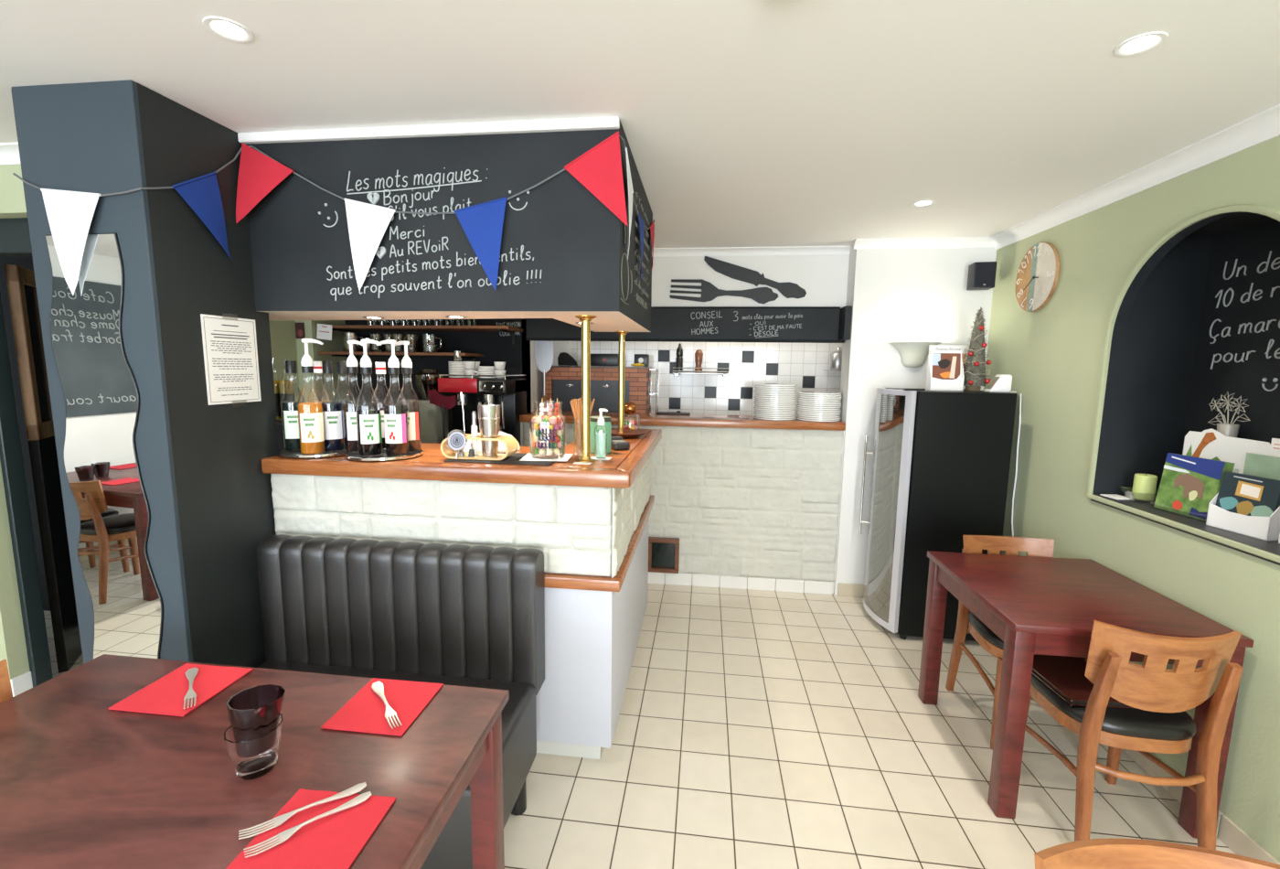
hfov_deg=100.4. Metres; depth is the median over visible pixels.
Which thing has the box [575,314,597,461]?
brass pole
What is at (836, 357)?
steel canister
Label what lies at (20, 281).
door
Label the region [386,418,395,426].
print
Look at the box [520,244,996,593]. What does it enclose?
wall
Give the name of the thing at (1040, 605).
dining table
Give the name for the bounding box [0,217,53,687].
door frame
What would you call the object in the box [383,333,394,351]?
glass
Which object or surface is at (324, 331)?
paper note
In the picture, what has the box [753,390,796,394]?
dinner plate
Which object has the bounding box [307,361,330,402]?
syrup bottle
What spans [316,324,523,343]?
wall shelf
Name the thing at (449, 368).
saucer
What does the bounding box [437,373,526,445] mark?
espresso machine
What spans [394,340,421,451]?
syrup bottle
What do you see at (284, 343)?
wall
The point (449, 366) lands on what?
saucer
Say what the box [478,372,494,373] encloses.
saucer
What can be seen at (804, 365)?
wall
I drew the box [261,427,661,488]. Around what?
countertop
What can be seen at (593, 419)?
bottle
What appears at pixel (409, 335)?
glass
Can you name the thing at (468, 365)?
coffee cup
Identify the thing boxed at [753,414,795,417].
dinner plate
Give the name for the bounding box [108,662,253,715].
paper napkin
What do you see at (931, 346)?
menu card
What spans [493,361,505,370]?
coffee cup
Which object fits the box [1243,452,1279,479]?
leaflet
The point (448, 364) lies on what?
saucer
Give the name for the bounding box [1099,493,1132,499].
card
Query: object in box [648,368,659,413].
wire stand
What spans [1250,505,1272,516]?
print
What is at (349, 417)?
syrup bottle
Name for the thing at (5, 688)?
dining chair
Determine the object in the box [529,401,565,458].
jar
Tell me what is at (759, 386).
dinner plate
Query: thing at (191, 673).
fork
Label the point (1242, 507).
print
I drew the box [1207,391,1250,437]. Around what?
flowers
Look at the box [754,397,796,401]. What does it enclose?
dinner plate
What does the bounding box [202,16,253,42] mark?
recessed light
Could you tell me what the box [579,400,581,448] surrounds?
straw
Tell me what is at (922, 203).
diffuser
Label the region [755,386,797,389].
dinner plate
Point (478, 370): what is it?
saucer
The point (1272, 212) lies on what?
trim
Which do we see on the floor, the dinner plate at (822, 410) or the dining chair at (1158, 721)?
the dining chair at (1158, 721)
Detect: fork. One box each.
[183,667,198,708]
[238,781,366,839]
[243,790,371,857]
[371,681,401,727]
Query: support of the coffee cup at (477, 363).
on the coffee cup
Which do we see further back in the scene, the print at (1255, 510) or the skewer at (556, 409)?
the skewer at (556, 409)
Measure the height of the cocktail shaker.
0.205 m
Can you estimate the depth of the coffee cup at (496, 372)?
3.73 m
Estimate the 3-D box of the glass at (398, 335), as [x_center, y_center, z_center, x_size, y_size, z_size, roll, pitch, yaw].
[-1.781,-0.682,4.026,0.082,0.128,0.082,2,7,7]
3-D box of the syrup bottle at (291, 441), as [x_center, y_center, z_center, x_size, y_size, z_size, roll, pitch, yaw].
[-1.439,-0.121,2.215,0.088,0.368,0.087,2,7,7]
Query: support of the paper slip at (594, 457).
on the countertop at (621, 471)
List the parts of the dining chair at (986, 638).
leg, leg, backrest, seat, seat frame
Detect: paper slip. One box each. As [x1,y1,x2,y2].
[573,461,591,464]
[591,456,611,459]
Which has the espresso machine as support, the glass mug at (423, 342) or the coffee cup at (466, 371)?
the coffee cup at (466, 371)
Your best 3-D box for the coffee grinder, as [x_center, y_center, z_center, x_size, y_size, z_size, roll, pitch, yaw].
[-1.502,-0.191,3.826,0.190,0.565,0.205,2,7,7]
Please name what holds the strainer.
on the bar mat
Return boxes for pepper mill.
[675,342,682,373]
[694,349,703,373]
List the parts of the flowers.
flower, flower, flower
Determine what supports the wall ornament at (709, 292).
attached to the wall at (518, 357)
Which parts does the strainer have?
plate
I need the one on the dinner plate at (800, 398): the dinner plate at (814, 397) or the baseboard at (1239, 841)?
the dinner plate at (814, 397)
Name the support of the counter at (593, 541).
on the floor
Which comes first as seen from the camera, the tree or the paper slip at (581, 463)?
the paper slip at (581, 463)
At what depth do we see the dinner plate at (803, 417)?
3.68 m
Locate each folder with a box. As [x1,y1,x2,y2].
[1032,654,1133,707]
[1269,437,1279,457]
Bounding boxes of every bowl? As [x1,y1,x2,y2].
[459,391,463,404]
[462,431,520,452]
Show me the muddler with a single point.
(474, 442)
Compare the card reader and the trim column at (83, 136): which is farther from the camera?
the card reader
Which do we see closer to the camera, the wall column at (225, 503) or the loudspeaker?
the wall column at (225, 503)
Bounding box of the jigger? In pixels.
[457,449,465,456]
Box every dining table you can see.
[0,653,509,868]
[917,550,1253,838]
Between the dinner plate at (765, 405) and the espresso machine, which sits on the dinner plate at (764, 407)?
the dinner plate at (765, 405)
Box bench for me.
[256,533,544,868]
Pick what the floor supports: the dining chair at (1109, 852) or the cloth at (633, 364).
the dining chair at (1109, 852)
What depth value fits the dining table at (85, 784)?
1.14 m
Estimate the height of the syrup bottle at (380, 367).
0.368 m
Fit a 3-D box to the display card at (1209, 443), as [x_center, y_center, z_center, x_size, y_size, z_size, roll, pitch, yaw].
[2.346,0.156,2.132,0.005,0.345,0.345,0,7,-3]
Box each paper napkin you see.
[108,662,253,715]
[225,788,396,868]
[320,677,443,735]
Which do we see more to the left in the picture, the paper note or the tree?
the paper note
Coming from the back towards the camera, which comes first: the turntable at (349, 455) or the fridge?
the fridge
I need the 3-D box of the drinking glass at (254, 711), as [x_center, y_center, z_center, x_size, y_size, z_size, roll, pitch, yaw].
[-0.802,0.601,1.121,0.097,0.113,0.096,7,9,40]
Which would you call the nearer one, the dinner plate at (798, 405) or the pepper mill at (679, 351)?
the dinner plate at (798, 405)
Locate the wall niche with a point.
(1199, 322)
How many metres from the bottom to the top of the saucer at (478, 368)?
0.010 m
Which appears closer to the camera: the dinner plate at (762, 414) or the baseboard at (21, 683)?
the baseboard at (21, 683)
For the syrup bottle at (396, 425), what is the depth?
2.10 m
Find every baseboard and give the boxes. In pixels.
[10,671,32,696]
[647,571,863,597]
[1121,747,1279,863]
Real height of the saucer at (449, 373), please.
0.010 m
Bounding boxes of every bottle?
[272,357,281,419]
[278,357,295,415]
[280,360,305,450]
[297,338,325,454]
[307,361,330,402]
[318,361,344,451]
[332,361,355,405]
[341,339,366,452]
[355,339,382,456]
[371,362,393,448]
[376,339,409,455]
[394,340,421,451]
[590,415,611,453]
[594,408,607,458]
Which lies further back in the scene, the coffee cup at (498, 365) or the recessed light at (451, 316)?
the coffee cup at (498, 365)
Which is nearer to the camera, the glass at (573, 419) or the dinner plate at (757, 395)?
the glass at (573, 419)
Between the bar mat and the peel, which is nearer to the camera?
the bar mat
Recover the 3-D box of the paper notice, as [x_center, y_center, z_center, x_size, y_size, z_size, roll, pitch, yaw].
[-1.514,-0.274,1.982,0.003,0.342,0.226,2,7,7]
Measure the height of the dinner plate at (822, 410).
0.012 m
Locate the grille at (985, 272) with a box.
[973,262,996,287]
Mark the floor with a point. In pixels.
(755, 729)
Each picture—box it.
[932,352,960,379]
[961,353,966,370]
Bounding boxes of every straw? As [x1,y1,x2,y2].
[569,400,577,449]
[571,399,579,455]
[574,398,578,439]
[575,400,579,449]
[577,398,581,455]
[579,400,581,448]
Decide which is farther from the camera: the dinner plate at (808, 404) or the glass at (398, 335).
the glass at (398, 335)
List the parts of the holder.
title frame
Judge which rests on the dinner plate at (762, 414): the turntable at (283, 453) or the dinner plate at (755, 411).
the dinner plate at (755, 411)
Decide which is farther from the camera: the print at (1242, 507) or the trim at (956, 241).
the trim at (956, 241)
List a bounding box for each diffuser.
[211,21,245,38]
[916,201,931,205]
[1121,35,1159,52]
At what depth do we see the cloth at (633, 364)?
4.23 m
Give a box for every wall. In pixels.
[0,164,29,679]
[269,320,349,401]
[345,249,849,435]
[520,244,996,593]
[522,422,843,581]
[551,341,842,415]
[983,135,1279,861]
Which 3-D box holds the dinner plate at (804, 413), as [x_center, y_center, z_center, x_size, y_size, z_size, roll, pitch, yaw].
[1.270,-0.149,3.806,0.296,0.012,0.296,2,7,7]
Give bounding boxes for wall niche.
[1092,211,1279,495]
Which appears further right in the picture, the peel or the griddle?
the griddle
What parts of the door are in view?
frame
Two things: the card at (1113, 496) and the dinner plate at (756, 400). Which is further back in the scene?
the dinner plate at (756, 400)
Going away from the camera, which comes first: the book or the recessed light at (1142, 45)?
the recessed light at (1142, 45)
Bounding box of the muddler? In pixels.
[471,411,478,455]
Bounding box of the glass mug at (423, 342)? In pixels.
[422,333,441,351]
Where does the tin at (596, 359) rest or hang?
on the oven
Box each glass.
[224,713,283,779]
[226,683,285,741]
[369,333,382,351]
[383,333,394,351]
[385,334,397,351]
[392,333,404,351]
[397,334,409,351]
[405,333,417,351]
[408,334,420,351]
[431,335,434,351]
[572,417,580,458]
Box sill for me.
[1090,493,1279,565]
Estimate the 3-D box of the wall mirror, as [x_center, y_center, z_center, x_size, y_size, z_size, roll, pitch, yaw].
[-1.790,0.186,1.796,0.322,1.660,0.006,2,7,7]
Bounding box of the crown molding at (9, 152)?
[0,142,21,165]
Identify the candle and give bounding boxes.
[1131,472,1157,501]
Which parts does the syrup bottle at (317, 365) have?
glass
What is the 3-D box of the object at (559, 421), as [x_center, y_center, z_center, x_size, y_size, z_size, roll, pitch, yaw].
[-0.329,-0.056,2.166,0.024,0.030,0.025,-2,8,-20]
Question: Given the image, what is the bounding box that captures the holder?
[1205,470,1279,540]
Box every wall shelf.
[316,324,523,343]
[318,351,483,366]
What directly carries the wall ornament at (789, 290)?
attached to the wall at (518, 357)
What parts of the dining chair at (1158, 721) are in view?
leg, leg, seat frame, leg, seat, backrest, leg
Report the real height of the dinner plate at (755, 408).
0.012 m
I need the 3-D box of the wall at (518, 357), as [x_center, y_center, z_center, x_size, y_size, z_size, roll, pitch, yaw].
[-0.495,-0.174,4.323,3.970,2.435,0.504,2,7,7]
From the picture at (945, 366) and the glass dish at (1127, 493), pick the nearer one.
the glass dish at (1127, 493)
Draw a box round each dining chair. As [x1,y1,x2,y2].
[0,659,12,703]
[945,534,1087,749]
[1024,618,1243,849]
[1034,837,1279,868]
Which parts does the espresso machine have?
red panel, cup rail, chrome panel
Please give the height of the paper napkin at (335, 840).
0.006 m
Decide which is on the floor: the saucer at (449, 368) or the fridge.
the fridge
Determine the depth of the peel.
4.20 m
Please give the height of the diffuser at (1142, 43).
0.001 m
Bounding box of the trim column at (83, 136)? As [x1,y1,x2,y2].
[10,79,192,662]
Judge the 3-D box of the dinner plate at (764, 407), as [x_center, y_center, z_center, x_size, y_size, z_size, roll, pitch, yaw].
[0.973,-0.200,3.855,0.296,0.012,0.296,2,7,7]
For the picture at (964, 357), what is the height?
0.175 m
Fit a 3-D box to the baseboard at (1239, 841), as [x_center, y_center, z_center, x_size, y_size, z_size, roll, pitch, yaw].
[1.870,1.498,0.706,0.012,0.090,6.080,2,7,7]
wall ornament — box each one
[669,278,778,303]
[704,256,806,298]
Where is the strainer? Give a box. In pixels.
[446,429,468,458]
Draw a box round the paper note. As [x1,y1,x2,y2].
[316,323,332,340]
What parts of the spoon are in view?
rod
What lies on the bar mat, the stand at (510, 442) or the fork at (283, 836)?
the stand at (510, 442)
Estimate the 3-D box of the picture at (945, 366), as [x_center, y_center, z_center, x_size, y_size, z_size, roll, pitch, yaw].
[1.819,-0.401,3.165,0.161,0.161,0.020,1,7,4]
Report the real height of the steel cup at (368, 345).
0.100 m
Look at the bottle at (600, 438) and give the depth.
2.21 m
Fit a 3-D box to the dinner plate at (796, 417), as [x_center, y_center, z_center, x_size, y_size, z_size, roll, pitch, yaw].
[1.272,-0.110,3.811,0.296,0.012,0.296,2,7,7]
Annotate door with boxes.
[4,264,82,672]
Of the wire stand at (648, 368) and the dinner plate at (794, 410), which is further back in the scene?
the wire stand at (648, 368)
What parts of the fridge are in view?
handle, door glass, door, thermometer display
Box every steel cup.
[362,338,373,351]
[453,350,462,360]
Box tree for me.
[962,306,991,390]
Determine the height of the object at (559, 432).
0.028 m
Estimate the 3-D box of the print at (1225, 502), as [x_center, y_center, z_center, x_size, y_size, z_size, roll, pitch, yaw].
[2.165,0.253,1.962,0.007,0.051,0.058,0,7,-3]
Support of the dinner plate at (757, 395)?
on the dinner plate at (756, 397)
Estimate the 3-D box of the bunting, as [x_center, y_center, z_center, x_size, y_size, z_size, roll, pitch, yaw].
[-0.735,-0.765,1.952,2.420,0.602,0.900,-4,8,-31]
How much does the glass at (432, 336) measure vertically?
0.128 m
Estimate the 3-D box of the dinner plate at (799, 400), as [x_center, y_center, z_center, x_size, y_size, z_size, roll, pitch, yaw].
[1.271,-0.241,3.791,0.296,0.012,0.296,2,7,7]
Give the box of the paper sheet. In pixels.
[519,453,572,460]
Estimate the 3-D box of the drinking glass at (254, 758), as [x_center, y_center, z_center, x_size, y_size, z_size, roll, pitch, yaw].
[-0.808,0.659,1.122,0.103,0.098,0.103,2,7,7]
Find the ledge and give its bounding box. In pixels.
[519,410,845,430]
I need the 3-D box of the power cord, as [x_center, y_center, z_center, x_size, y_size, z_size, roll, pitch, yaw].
[2.193,0.349,3.123,0.011,1.171,0.091,2,7,7]
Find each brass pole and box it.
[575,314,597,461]
[614,330,629,429]
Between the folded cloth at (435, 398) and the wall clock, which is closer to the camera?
the wall clock
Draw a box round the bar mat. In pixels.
[443,451,555,465]
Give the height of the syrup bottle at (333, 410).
0.368 m
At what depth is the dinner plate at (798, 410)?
3.69 m
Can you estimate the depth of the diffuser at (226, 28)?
1.36 m
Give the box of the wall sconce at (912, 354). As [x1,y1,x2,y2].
[887,341,941,367]
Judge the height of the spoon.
0.256 m
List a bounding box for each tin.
[590,353,618,365]
[634,353,649,366]
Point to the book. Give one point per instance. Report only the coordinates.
(1188, 485)
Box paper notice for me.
[200,313,261,405]
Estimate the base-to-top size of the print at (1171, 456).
0.018 m
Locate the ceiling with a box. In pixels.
[0,0,1279,249]
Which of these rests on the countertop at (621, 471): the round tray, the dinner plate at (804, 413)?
the round tray
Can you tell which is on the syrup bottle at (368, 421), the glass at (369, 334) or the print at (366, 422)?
the print at (366, 422)
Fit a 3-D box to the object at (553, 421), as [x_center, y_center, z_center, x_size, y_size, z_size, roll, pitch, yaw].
[-0.348,-0.053,2.143,0.025,0.029,0.024,-1,8,-17]
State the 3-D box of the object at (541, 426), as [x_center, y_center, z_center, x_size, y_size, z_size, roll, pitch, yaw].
[-0.393,-0.028,2.138,0.026,0.025,0.028,3,7,14]
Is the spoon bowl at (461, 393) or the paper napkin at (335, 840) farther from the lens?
the spoon bowl at (461, 393)
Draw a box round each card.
[295,322,305,338]
[925,350,964,390]
[928,344,968,389]
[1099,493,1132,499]
[1182,427,1270,473]
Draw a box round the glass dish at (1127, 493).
[1120,486,1158,502]
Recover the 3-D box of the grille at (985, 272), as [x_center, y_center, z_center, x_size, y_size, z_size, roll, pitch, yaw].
[2.122,-0.982,3.276,0.112,0.144,0.005,2,7,13]
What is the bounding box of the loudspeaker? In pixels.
[966,261,997,289]
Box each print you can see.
[287,415,298,423]
[297,329,302,336]
[303,417,314,426]
[327,416,338,423]
[350,416,356,424]
[362,419,373,426]
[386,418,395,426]
[1171,456,1195,464]
[1185,445,1220,460]
[1219,496,1237,509]
[1236,501,1253,514]
[1239,483,1260,498]
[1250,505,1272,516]
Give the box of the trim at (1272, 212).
[1086,203,1279,563]
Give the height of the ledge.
0.055 m
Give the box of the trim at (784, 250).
[653,245,851,256]
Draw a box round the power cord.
[1011,393,1021,536]
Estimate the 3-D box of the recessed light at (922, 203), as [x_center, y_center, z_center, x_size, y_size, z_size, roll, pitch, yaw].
[1.433,-1.168,2.696,0.103,0.004,0.103,2,7,7]
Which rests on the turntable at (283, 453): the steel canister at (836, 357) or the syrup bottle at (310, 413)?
the syrup bottle at (310, 413)
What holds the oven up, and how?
on the floor
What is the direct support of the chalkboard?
attached to the wall at (518, 357)
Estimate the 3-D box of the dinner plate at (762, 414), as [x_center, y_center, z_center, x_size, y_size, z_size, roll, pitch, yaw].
[0.968,-0.147,3.859,0.296,0.012,0.296,2,7,7]
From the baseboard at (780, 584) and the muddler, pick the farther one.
the baseboard at (780, 584)
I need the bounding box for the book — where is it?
[1152,452,1235,522]
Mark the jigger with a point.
(462, 453)
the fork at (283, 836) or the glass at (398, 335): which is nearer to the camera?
the fork at (283, 836)
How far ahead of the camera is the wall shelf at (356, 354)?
3.88 m
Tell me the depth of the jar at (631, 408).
3.15 m
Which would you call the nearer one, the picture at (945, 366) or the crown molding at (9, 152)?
the crown molding at (9, 152)
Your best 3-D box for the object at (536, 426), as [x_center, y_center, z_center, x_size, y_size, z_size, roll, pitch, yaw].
[-0.419,-0.031,2.154,0.026,0.028,0.026,0,7,-9]
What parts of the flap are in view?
pane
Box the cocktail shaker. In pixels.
[477,404,500,456]
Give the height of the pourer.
0.056 m
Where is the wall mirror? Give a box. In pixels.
[44,232,163,659]
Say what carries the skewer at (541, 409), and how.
in the jar at (560, 411)
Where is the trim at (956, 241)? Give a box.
[853,236,995,249]
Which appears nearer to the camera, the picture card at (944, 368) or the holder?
the holder
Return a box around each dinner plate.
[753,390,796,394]
[753,395,795,399]
[753,401,795,405]
[753,405,795,408]
[753,406,795,410]
[753,410,795,414]
[753,412,795,415]
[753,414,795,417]
[753,416,795,420]
[754,383,797,385]
[754,384,796,387]
[754,388,796,391]
[754,392,797,395]
[754,394,796,397]
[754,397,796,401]
[754,399,796,403]
[754,403,796,406]
[754,408,796,412]
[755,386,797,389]
[796,405,840,410]
[796,411,840,415]
[796,413,840,417]
[796,416,840,421]
[797,391,841,394]
[797,393,841,396]
[797,396,841,400]
[797,398,841,402]
[797,400,841,404]
[797,402,841,405]
[797,404,841,407]
[797,407,841,412]
[797,409,841,414]
[797,415,841,419]
[798,394,842,398]
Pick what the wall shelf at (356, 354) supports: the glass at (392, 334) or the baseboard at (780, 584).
the glass at (392, 334)
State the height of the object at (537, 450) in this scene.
0.030 m
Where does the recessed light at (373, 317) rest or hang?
in the chalkboard sign
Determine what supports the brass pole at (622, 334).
on the countertop at (621, 471)
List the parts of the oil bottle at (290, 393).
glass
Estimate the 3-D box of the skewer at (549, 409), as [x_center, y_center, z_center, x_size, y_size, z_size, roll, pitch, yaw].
[-0.366,-0.110,2.170,0.020,0.075,0.019,2,7,7]
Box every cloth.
[426,389,456,439]
[630,362,644,366]
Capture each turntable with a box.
[277,448,349,458]
[345,448,423,460]
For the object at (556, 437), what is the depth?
2.15 m
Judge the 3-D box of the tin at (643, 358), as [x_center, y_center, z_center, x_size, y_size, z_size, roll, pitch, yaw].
[0.014,-0.604,4.349,0.110,0.100,0.122,2,7,7]
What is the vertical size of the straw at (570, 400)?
0.227 m
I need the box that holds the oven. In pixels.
[545,365,650,412]
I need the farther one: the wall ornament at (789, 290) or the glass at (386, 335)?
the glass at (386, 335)
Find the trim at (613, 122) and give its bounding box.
[237,116,619,144]
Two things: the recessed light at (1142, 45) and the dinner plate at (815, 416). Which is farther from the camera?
the dinner plate at (815, 416)
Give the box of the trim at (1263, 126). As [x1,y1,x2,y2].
[990,103,1279,249]
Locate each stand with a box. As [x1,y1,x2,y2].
[440,433,518,459]
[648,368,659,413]
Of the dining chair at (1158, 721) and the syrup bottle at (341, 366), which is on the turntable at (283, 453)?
the syrup bottle at (341, 366)
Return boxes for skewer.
[539,397,543,416]
[547,397,552,416]
[554,397,558,415]
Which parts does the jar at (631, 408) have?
lid, jar glass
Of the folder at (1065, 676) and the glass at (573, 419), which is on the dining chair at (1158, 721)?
the folder at (1065, 676)
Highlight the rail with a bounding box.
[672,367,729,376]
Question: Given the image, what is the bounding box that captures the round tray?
[611,428,648,437]
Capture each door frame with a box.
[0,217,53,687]
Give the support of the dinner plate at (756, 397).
on the dinner plate at (794, 400)
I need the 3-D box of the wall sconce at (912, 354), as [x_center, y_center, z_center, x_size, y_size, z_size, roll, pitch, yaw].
[1.809,-0.520,3.486,0.336,0.168,0.121,2,7,7]
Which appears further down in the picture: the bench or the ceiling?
the bench
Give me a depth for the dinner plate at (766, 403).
3.72 m
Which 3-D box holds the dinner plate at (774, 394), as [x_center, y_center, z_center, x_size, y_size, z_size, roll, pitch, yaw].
[0.977,-0.291,3.842,0.296,0.012,0.296,2,7,7]
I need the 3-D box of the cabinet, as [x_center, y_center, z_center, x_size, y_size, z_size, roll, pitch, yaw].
[-1.875,0.557,2.960,0.320,1.290,0.248,2,7,7]
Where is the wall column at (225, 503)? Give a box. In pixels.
[10,82,278,667]
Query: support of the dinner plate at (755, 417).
on the ledge
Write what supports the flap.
attached to the stone wall at (754, 502)
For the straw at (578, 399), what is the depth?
2.21 m
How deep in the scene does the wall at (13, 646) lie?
2.48 m
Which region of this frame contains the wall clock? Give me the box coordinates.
[1015,241,1060,311]
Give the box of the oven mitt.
[557,352,577,365]
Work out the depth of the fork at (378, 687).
1.32 m
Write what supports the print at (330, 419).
attached to the syrup bottle at (333, 410)
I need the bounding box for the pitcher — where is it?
[341,331,362,351]
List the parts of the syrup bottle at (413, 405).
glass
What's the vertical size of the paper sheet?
0.001 m
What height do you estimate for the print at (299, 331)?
0.053 m
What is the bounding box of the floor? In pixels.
[43,583,1236,868]
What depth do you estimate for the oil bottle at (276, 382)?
2.80 m
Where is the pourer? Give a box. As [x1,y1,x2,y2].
[468,442,474,457]
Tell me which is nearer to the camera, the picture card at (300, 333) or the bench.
the bench
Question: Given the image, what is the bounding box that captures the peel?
[534,340,554,410]
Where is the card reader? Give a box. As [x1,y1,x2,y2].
[611,435,629,449]
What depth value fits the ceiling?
1.58 m
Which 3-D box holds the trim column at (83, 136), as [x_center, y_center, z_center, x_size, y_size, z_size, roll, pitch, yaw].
[-1.765,0.128,1.798,0.428,2.435,0.017,2,7,7]
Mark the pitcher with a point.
(346, 336)
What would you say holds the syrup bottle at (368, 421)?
on the turntable at (349, 455)
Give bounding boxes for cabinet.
[276,419,284,450]
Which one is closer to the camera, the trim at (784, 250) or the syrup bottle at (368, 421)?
the syrup bottle at (368, 421)
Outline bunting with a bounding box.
[12,131,654,295]
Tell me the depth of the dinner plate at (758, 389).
3.76 m
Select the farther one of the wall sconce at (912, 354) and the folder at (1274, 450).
the wall sconce at (912, 354)
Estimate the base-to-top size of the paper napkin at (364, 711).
0.006 m
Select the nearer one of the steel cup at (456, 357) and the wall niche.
the wall niche
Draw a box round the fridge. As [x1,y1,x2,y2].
[858,373,1017,643]
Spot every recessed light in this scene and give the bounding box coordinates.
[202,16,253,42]
[362,316,384,319]
[445,315,466,318]
[912,200,935,206]
[1113,31,1168,56]
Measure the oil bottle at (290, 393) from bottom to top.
0.326 m
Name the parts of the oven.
door knob, door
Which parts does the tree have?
pot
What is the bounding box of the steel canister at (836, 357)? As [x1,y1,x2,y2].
[829,347,842,369]
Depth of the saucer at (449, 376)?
3.78 m
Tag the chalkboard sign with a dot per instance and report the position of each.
(563, 256)
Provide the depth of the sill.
1.99 m
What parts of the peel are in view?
handle, blade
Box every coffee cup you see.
[463,361,475,369]
[463,369,479,377]
[474,361,479,369]
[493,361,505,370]
[494,370,506,378]
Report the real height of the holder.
0.208 m
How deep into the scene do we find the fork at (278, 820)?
1.00 m
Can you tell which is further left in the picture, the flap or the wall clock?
the flap
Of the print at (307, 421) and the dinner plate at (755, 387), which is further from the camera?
the dinner plate at (755, 387)
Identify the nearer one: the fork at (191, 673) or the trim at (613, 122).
the fork at (191, 673)
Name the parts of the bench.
seat, backrest, leg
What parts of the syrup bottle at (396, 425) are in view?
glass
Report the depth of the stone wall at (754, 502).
3.81 m
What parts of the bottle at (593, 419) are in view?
lid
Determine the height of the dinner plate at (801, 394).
0.012 m
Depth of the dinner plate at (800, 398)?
3.67 m
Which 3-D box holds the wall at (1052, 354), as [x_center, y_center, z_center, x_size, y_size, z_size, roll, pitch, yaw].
[1.887,0.340,0.518,0.001,2.435,6.200,2,7,7]
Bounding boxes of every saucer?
[448,361,463,362]
[448,363,464,365]
[448,365,464,367]
[448,368,465,370]
[448,373,464,374]
[448,375,465,377]
[478,365,494,367]
[478,367,495,369]
[478,370,494,372]
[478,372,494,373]
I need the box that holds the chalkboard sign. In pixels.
[245,119,652,331]
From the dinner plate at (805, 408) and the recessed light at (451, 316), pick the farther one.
the dinner plate at (805, 408)
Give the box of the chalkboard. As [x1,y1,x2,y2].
[525,305,852,342]
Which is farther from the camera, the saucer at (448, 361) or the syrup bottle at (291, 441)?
the saucer at (448, 361)
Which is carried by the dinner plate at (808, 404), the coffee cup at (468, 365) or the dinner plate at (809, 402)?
the dinner plate at (809, 402)
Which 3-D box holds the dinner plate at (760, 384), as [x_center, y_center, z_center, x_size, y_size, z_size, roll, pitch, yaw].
[0.975,-0.357,3.834,0.296,0.012,0.296,2,7,7]
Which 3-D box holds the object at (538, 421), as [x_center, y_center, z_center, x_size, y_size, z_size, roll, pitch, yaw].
[-0.407,-0.053,2.141,0.026,0.027,0.027,-1,7,-13]
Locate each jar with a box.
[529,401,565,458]
[624,401,639,429]
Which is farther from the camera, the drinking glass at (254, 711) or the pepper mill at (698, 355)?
the pepper mill at (698, 355)
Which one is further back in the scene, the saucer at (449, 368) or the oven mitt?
the oven mitt
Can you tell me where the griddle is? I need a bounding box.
[656,410,690,415]
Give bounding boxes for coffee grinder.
[414,368,448,443]
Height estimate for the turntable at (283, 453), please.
0.018 m
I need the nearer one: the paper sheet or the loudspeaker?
the paper sheet
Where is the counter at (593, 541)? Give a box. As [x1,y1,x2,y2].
[270,453,654,758]
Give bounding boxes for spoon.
[459,391,465,454]
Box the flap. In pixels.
[648,536,679,573]

